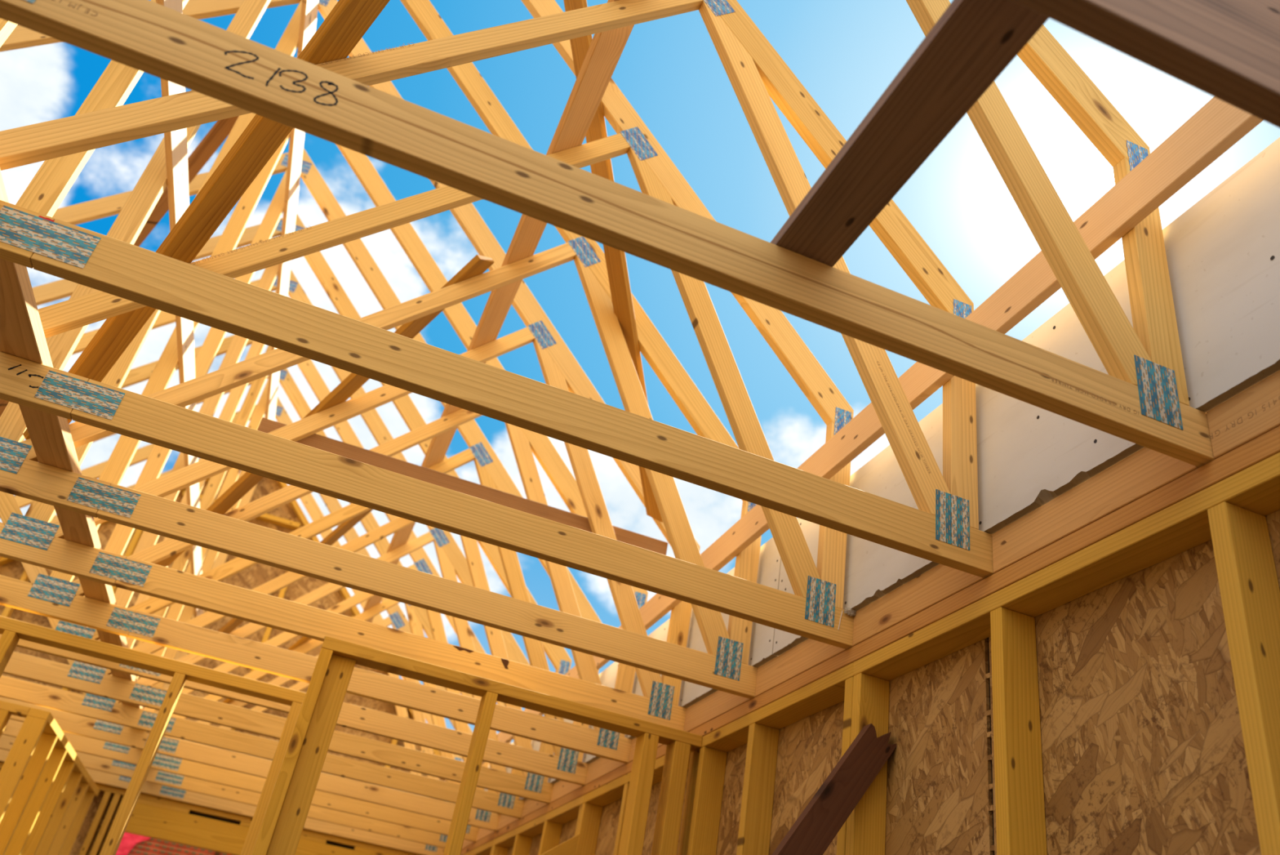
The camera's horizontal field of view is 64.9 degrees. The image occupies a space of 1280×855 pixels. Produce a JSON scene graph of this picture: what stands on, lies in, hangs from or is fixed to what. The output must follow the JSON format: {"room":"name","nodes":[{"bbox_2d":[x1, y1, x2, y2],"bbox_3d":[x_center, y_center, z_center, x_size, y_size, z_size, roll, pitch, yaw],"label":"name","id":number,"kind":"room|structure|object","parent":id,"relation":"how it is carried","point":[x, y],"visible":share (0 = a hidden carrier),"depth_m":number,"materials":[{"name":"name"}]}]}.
{"room":"construction site","nodes":[
{"label":"construction site","id":0,"kind":"room"},
{"bbox_2d":[0,760,420,854],"bbox_3d":[-3.864,3.590,6.619,4.636,2.350,0.099,18,-32,-13],"label":"wall","id":1,"kind":"structure","parent":0,"point":[154,816],"depth_m":7.22,"materials":[{"name":"brown wood"}]},
{"bbox_2d":[0,469,445,854],"bbox_3d":[-3.458,1.403,7.980,4.640,2.864,0.097,18,-32,-13],"label":"gable panel","id":2,"kind":"object","parent":1,"relation":"on","point":[290,517],"visible":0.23,"depth_m":8.11,"materials":[{"name":"beige wood"}]},
{"bbox_2d":[460,426,1279,854],"bbox_3d":[-0.092,2.279,3.388,0.100,2.350,9.260,18,-32,-13],"label":"wall","id":3,"kind":"structure","parent":0,"point":[1113,687],"depth_m":2.01,"materials":[{"name":"brown wood"}]},
{"bbox_2d":[462,839,475,848],"bbox_3d":[-1.175,2.853,6.975,0.036,0.096,0.563,18,-32,-13],"label":"blocking board","id":4,"kind":"object","parent":3,"relation":"on","point":[466,842],"visible":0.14,"depth_m":6.96,"materials":[{"name":"wood"}]},
{"bbox_2d":[475,826,495,840],"bbox_3d":[-0.967,2.584,6.481,0.036,0.096,0.563,18,-32,-13],"label":"blocking board","id":5,"kind":"object","parent":3,"relation":"on","point":[482,832],"visible":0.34,"depth_m":6.55,"materials":[{"name":"orange wood"}]},
{"bbox_2d":[497,813,519,830],"bbox_3d":[-0.759,2.314,5.987,0.036,0.096,0.563,18,-32,-13],"label":"blocking board","id":6,"kind":"object","parent":3,"relation":"on","point":[504,820],"visible":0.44,"depth_m":6.05,"materials":[{"name":"orange wood"}]},
{"bbox_2d":[521,798,549,817],"bbox_3d":[-0.551,2.045,5.492,0.036,0.096,0.563,18,-32,-13],"label":"blocking board","id":7,"kind":"object","parent":3,"relation":"on","point":[530,806],"visible":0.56,"depth_m":5.56,"materials":[{"name":"orange wood"}]},
{"bbox_2d":[550,779,583,802],"bbox_3d":[-0.343,1.776,4.998,0.036,0.096,0.563,18,-32,-13],"label":"blocking board","id":8,"kind":"object","parent":3,"relation":"on","point":[561,788],"visible":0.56,"depth_m":5.06,"materials":[{"name":"orange wood"}]},
{"bbox_2d":[585,756,626,784],"bbox_3d":[-0.135,1.507,4.504,0.036,0.096,0.563,18,-32,-13],"label":"blocking board","id":9,"kind":"object","parent":3,"relation":"on","point":[600,766],"visible":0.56,"depth_m":4.56,"materials":[{"name":"beige wood"}]},
{"bbox_2d":[484,661,618,799],"bbox_3d":[-0.783,2.136,6.225,0.024,0.442,3.916,18,-32,-13],"label":"sheet","id":10,"kind":"object","parent":9,"relation":"on","point":[607,677],"visible":0.07,"depth_m":4.87,"materials":[{"name":"grey metal"}]},
{"bbox_2d":[628,737,663,761],"bbox_3d":[0.073,1.238,4.010,0.036,0.096,0.563,18,-32,-13],"label":"blocking board","id":11,"kind":"object","parent":3,"relation":"on","point":[633,740],"visible":0.2,"depth_m":4.21,"materials":[{"name":"beige wood"}]},
{"bbox_2d":[684,689,751,731],"bbox_3d":[0.281,0.969,3.515,0.036,0.096,0.563,18,-32,-13],"label":"blocking board","id":12,"kind":"object","parent":3,"relation":"on","point":[713,705],"visible":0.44,"depth_m":3.55,"materials":[{"name":"beige wood"}]},
{"bbox_2d":[755,638,846,696],"bbox_3d":[0.489,0.700,3.021,0.036,0.096,0.563,18,-32,-13],"label":"blocking board","id":13,"kind":"object","parent":3,"relation":"on","point":[809,653],"visible":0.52,"depth_m":3.04,"materials":[{"name":"beige wood"}]},
{"bbox_2d":[624,537,781,738],"bbox_3d":[0.178,0.892,3.942,0.024,0.442,1.619,18,-32,-13],"label":"sheet","id":14,"kind":"object","parent":13,"relation":"on","point":[762,642],"visible":0.27,"depth_m":3.47,"materials":[{"name":"grey metal"}]},
{"bbox_2d":[852,564,984,645],"bbox_3d":[0.697,0.430,2.527,0.036,0.096,0.563,18,-32,-13],"label":"blocking board","id":15,"kind":"object","parent":3,"relation":"on","point":[940,582],"visible":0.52,"depth_m":2.53,"materials":[{"name":"beige wood"}]},
{"bbox_2d":[991,447,1199,573],"bbox_3d":[0.905,0.161,2.033,0.036,0.096,0.563,18,-32,-13],"label":"blocking board","id":16,"kind":"object","parent":3,"relation":"on","point":[1146,470],"visible":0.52,"depth_m":2.01,"materials":[{"name":"beige wood"}]},
{"bbox_2d":[772,259,1145,655],"bbox_3d":[0.740,0.164,2.604,0.024,0.442,1.620,18,-32,-13],"label":"sheet","id":17,"kind":"object","parent":16,"relation":"on","point":[1028,455],"visible":0.49,"depth_m":2.30,"materials":[{"name":"grey metal"}]},
{"bbox_2d":[1206,370,1279,458],"bbox_3d":[1.103,-0.096,1.561,0.036,0.096,0.618,18,-32,-13],"label":"blocking board","id":18,"kind":"object","parent":3,"relation":"on","point":[1253,412],"visible":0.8,"depth_m":1.70,"materials":[{"name":"brown wood"}]},
{"bbox_3d":[-2.251,2.329,1.718,5.100,0.150,10.650,18,-32,-13],"label":"floor","id":19,"kind":"structure","parent":0,"visible":0},
{"bbox_2d":[0,699,30,737],"bbox_3d":[-4.120,2.062,4.197,1.972,2.302,0.089,18,-32,-13],"label":"wall","id":20,"kind":"structure","parent":19,"relation":"on","point":[6,708],"depth_m":4.95,"materials":[{"name":"beige wood"}]},
{"bbox_2d":[0,706,99,854],"bbox_3d":[-3.597,2.942,5.453,0.092,2.302,2.585,18,-32,-13],"label":"wall","id":21,"kind":"structure","parent":19,"relation":"on","point":[47,793],"depth_m":5.48,"materials":[{"name":"yellow wood"}]},
{"bbox_2d":[0,616,306,854],"bbox_3d":[-2.394,1.708,3.113,1.966,2.302,0.089,18,-32,-13],"label":"wall","id":22,"kind":"structure","parent":19,"relation":"on","point":[11,630],"depth_m":3.71,"materials":[{"name":"beige wood"}]},
{"bbox_2d":[252,635,702,854],"bbox_3d":[-0.590,1.859,2.818,1.330,2.302,0.089,18,-32,-13],"label":"wall","id":23,"kind":"structure","parent":19,"relation":"on","point":[280,833],"depth_m":3.28,"materials":[{"name":"beige wood"}]},
{"bbox_2d":[540,833,579,854],"bbox_3d":[-1.629,2.317,3.736,2.728,2.136,0.036,18,-32,-13],"label":"prop","id":24,"kind":"object","parent":19,"relation":"on","point":[569,846],"visible":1,"depth_m":4.50,"materials":[{"name":"wood"}]},
{"bbox_2d":[771,723,897,854],"bbox_3d":[-0.163,1.449,1.867,1.409,2.117,0.036,18,-32,-13],"label":"wooden plank","id":25,"kind":"object","parent":19,"relation":"on","point":[824,815],"visible":1,"depth_m":2.42,"materials":[{"name":"brown wood"}]},
{"label":"outside","id":26,"kind":"structure","parent":0,"visible":0},
{"bbox_3d":[0.578,2.276,0.358,120.000,0.299,120.000,18,-32,-13],"label":"ground","id":27,"kind":"structure","parent":26,"visible":0},
{"bbox_2d":[115,831,231,854],"bbox_3d":[-3.630,4.399,7.652,1.372,2.245,0.981,18,-32,-13],"label":"pack","id":28,"kind":"object","parent":27,"relation":"on","point":[131,843],"visible":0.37,"depth_m":7.70,"materials":[{"name":"pink"}]},
{"bbox_3d":[-4.477,0.813,2.342,0.101,2.350,9.260,18,-32,-13],"label":"wall","id":29,"kind":"structure","parent":0,"visible":0},
{"bbox_2d":[0,457,462,854],"bbox_3d":[-3.420,1.298,7.970,4.820,3.044,0.036,18,-32,-13],"label":"roof truss","id":30,"kind":"object","parent":29,"relation":"on","point":[308,500],"visible":0.13,"depth_m":7.54,"materials":[{"name":"yellow"}]},
{"bbox_2d":[0,396,472,848],"bbox_3d":[-3.212,1.028,7.475,4.820,3.044,0.036,18,-32,-13],"label":"roof truss","id":31,"kind":"object","parent":29,"relation":"on","point":[397,618],"visible":0.26,"depth_m":7.09,"materials":[{"name":"yellow"}]},
{"bbox_2d":[222,612,342,703],"bbox_3d":[-2.555,1.658,6.945,1.686,0.919,0.089,-17,-41,37],"label":"diagonal brace","id":32,"kind":"object","parent":31,"relation":"attached to","point":[304,639],"visible":0.06,"depth_m":6.82,"materials":[{"name":"beige wood"}]},
{"bbox_2d":[2,368,488,841],"bbox_3d":[-3.004,0.759,6.981,4.820,3.044,0.036,18,-32,-13],"label":"roof truss","id":33,"kind":"object","parent":29,"relation":"on","point":[418,618],"visible":0.18,"depth_m":6.59,"materials":[{"name":"yellow wood"}]},
{"bbox_2d":[0,334,511,831],"bbox_3d":[-2.796,0.490,6.487,4.820,3.044,0.036,18,-32,-13],"label":"roof truss","id":34,"kind":"object","parent":29,"relation":"on","point":[69,722],"visible":0.37,"depth_m":6.10,"materials":[{"name":"yellow"}]},
{"bbox_2d":[444,655,609,781],"bbox_3d":[-0.819,1.893,6.212,0.025,0.116,4.130,18,-33,-13],"label":"binder","id":35,"kind":"object","parent":34,"relation":"attached to","point":[600,662],"visible":0.12,"depth_m":5.14,"materials":[{"name":"beige wood"}]},
{"bbox_2d":[0,269,531,818],"bbox_3d":[-2.588,0.221,5.992,4.820,3.044,0.036,18,-32,-13],"label":"roof truss","id":36,"kind":"object","parent":29,"relation":"on","point":[451,560],"visible":0.41,"depth_m":5.59,"materials":[{"name":"yellow"}]},
{"bbox_2d":[3,213,571,803],"bbox_3d":[-2.380,-0.048,5.498,4.820,3.044,0.036,18,-32,-13],"label":"roof truss","id":37,"kind":"object","parent":29,"relation":"on","point":[77,675],"visible":0.52,"depth_m":5.14,"materials":[{"name":"yellow"}]},
{"bbox_2d":[217,508,373,633],"bbox_3d":[-1.900,0.811,5.390,1.751,0.920,0.088,-18,-41,38],"label":"diagonal brace","id":38,"kind":"object","parent":37,"relation":"attached to","point":[344,527],"visible":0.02,"depth_m":5.24,"materials":[{"name":"beige wood"}]},
{"bbox_2d":[0,148,601,785],"bbox_3d":[-2.172,-0.317,5.004,4.820,3.044,0.036,18,-32,-13],"label":"roof truss","id":39,"kind":"object","parent":29,"relation":"on","point":[567,765],"visible":0.51,"depth_m":4.82,"materials":[{"name":"yellow"}]},
{"bbox_2d":[0,115,239,416],"bbox_3d":[-2.947,-0.844,5.563,3.112,1.400,0.088,-21,-43,40],"label":"diagonal brace","id":40,"kind":"object","parent":39,"relation":"attached to","point":[220,131],"visible":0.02,"depth_m":5.20,"materials":[{"name":"brown wood"}]},
{"bbox_2d":[0,132,648,763],"bbox_3d":[-1.964,-0.587,4.510,4.820,3.044,0.036,18,-32,-13],"label":"roof truss","id":41,"kind":"object","parent":29,"relation":"on","point":[56,596],"visible":0.52,"depth_m":4.15,"materials":[{"name":"yellow wood"}]},
{"bbox_2d":[0,169,144,730],"bbox_3d":[-2.036,0.632,3.795,0.092,0.036,8.400,18,-32,-13],"label":"binder","id":42,"kind":"object","parent":41,"relation":"on","point":[22,335],"visible":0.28,"depth_m":2.56,"materials":[{"name":"brown wood"}]},
{"bbox_2d":[155,0,203,617],"bbox_3d":[-2.220,0.006,4.969,0.022,0.122,6.900,18,-32,-13],"label":"binder","id":43,"kind":"object","parent":41,"relation":"attached to","point":[175,141],"visible":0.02,"depth_m":3.50,"materials":[{"name":"beige wood"}]},
{"bbox_2d":[265,0,319,420],"bbox_3d":[-1.992,-1.222,5.734,0.022,0.200,6.900,18,-32,-13],"label":"binder","id":44,"kind":"object","parent":41,"relation":"attached to","point":[308,14],"visible":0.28,"depth_m":5.49,"materials":[{"name":"beige wood"}]},
{"bbox_2d":[362,0,634,622],"bbox_3d":[-1.150,0.289,5.369,0.097,0.099,6.630,18,-32,-13],"label":"binder","id":45,"kind":"object","parent":41,"relation":"attached to","point":[605,51],"visible":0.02,"depth_m":3.21,"materials":[{"name":"brown wood"}]},
{"bbox_2d":[0,0,700,730],"bbox_3d":[-1.756,-0.856,4.015,4.820,3.044,0.036,18,-32,-13],"label":"roof truss","id":46,"kind":"object","parent":29,"relation":"on","point":[32,538],"visible":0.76,"depth_m":3.65,"materials":[{"name":"yellow"}]},
{"bbox_2d":[154,254,493,566],"bbox_3d":[-1.272,-0.011,3.863,1.804,0.941,0.088,-18,-42,38],"label":"diagonal brace","id":47,"kind":"object","parent":46,"relation":"attached to","point":[478,264],"visible":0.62,"depth_m":3.77,"materials":[{"name":"brown wood"}]},
{"bbox_2d":[257,417,667,555],"bbox_3d":[-0.653,0.252,3.914,1.640,0.075,0.024,18,-32,-13],"label":"board","id":48,"kind":"object","parent":46,"relation":"attached to","point":[266,425],"visible":0.58,"depth_m":3.90,"materials":[{"name":"brown wood"}]},
{"bbox_2d":[563,0,662,522],"bbox_3d":[-0.121,-0.814,3.510,0.091,1.386,2.323,0,-33,17],"label":"diagonal brace","id":49,"kind":"object","parent":46,"relation":"attached to","point":[615,260],"visible":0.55,"depth_m":3.62,"materials":[{"name":"beige wood"}]},
{"bbox_2d":[0,0,761,698],"bbox_3d":[-1.548,-1.125,3.521,4.820,3.044,0.036,18,-32,-13],"label":"roof truss","id":50,"kind":"object","parent":29,"relation":"on","point":[726,668],"visible":0.72,"depth_m":3.16,"materials":[{"name":"yellow"}]},
{"bbox_2d":[22,0,390,439],"bbox_3d":[-0.950,-0.609,2.385,0.086,0.876,2.036,33,-38,-32],"label":"diagonal brace","id":51,"kind":"object","parent":50,"relation":"attached to","point":[348,20],"visible":0.59,"depth_m":2.39,"materials":[{"name":"brown wood"}]},
{"bbox_2d":[618,97,1263,630],"bbox_3d":[0.654,-0.033,2.740,0.025,0.116,4.300,18,-33,-13],"label":"binder","id":52,"kind":"object","parent":50,"relation":"attached to","point":[1219,125],"visible":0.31,"depth_m":2.17,"materials":[{"name":"beige wood"}]},
{"bbox_2d":[0,0,853,649],"bbox_3d":[-1.340,-1.394,3.027,4.820,3.044,0.036,18,-32,-13],"label":"roof truss","id":53,"kind":"object","parent":29,"relation":"on","point":[814,611],"visible":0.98,"depth_m":2.64,"materials":[{"name":"yellow wood"}]},
{"bbox_2d":[838,607,856,629],"bbox_3d":[0.570,0.524,2.755,0.054,0.070,0.018,9,-32,3],"label":"scrap","id":54,"kind":"object","parent":53,"relation":"attached to","point":[850,611],"visible":1,"depth_m":2.76,"materials":[{"name":"white"}]},
{"bbox_2d":[0,0,994,577],"bbox_3d":[-1.132,-1.663,2.533,4.820,3.044,0.036,18,-32,-13],"label":"roof truss","id":55,"kind":"object","parent":29,"relation":"on","point":[944,530],"visible":0.99,"depth_m":2.13,"materials":[{"name":"yellow wood"}]},
{"bbox_2d":[0,0,1215,466],"bbox_3d":[-0.924,-1.932,2.038,4.820,3.044,0.036,18,-32,-13],"label":"roof truss","id":56,"kind":"object","parent":29,"relation":"on","point":[1143,398],"visible":0.99,"depth_m":1.59,"materials":[{"name":"yellow wood"}]},
{"bbox_2d":[770,0,1048,266],"bbox_3d":[0.339,-0.380,1.449,0.103,0.024,0.705,18,-32,-13],"label":"plank","id":57,"kind":"object","parent":56,"relation":"on","point":[972,42],"visible":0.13,"depth_m":1.36,"materials":[{"name":"brown wood"}]},
{"bbox_2d":[1162,137,1279,413],"bbox_3d":[1.236,-0.477,1.427,0.024,0.442,1.234,18,-32,-13],"label":"sheet","id":58,"kind":"object","parent":56,"relation":"attached to","point":[1223,252],"visible":0.88,"depth_m":1.81,"materials":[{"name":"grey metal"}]},
{"bbox_2d":[1012,0,1279,128],"bbox_3d":[-0.936,-1.019,0.809,4.820,0.225,0.036,18,-32,-13],"label":"beam","id":59,"kind":"structure","parent":29,"relation":"on","point":[1228,51],"depth_m":1.13,"materials":[{"name":"brown wood"}]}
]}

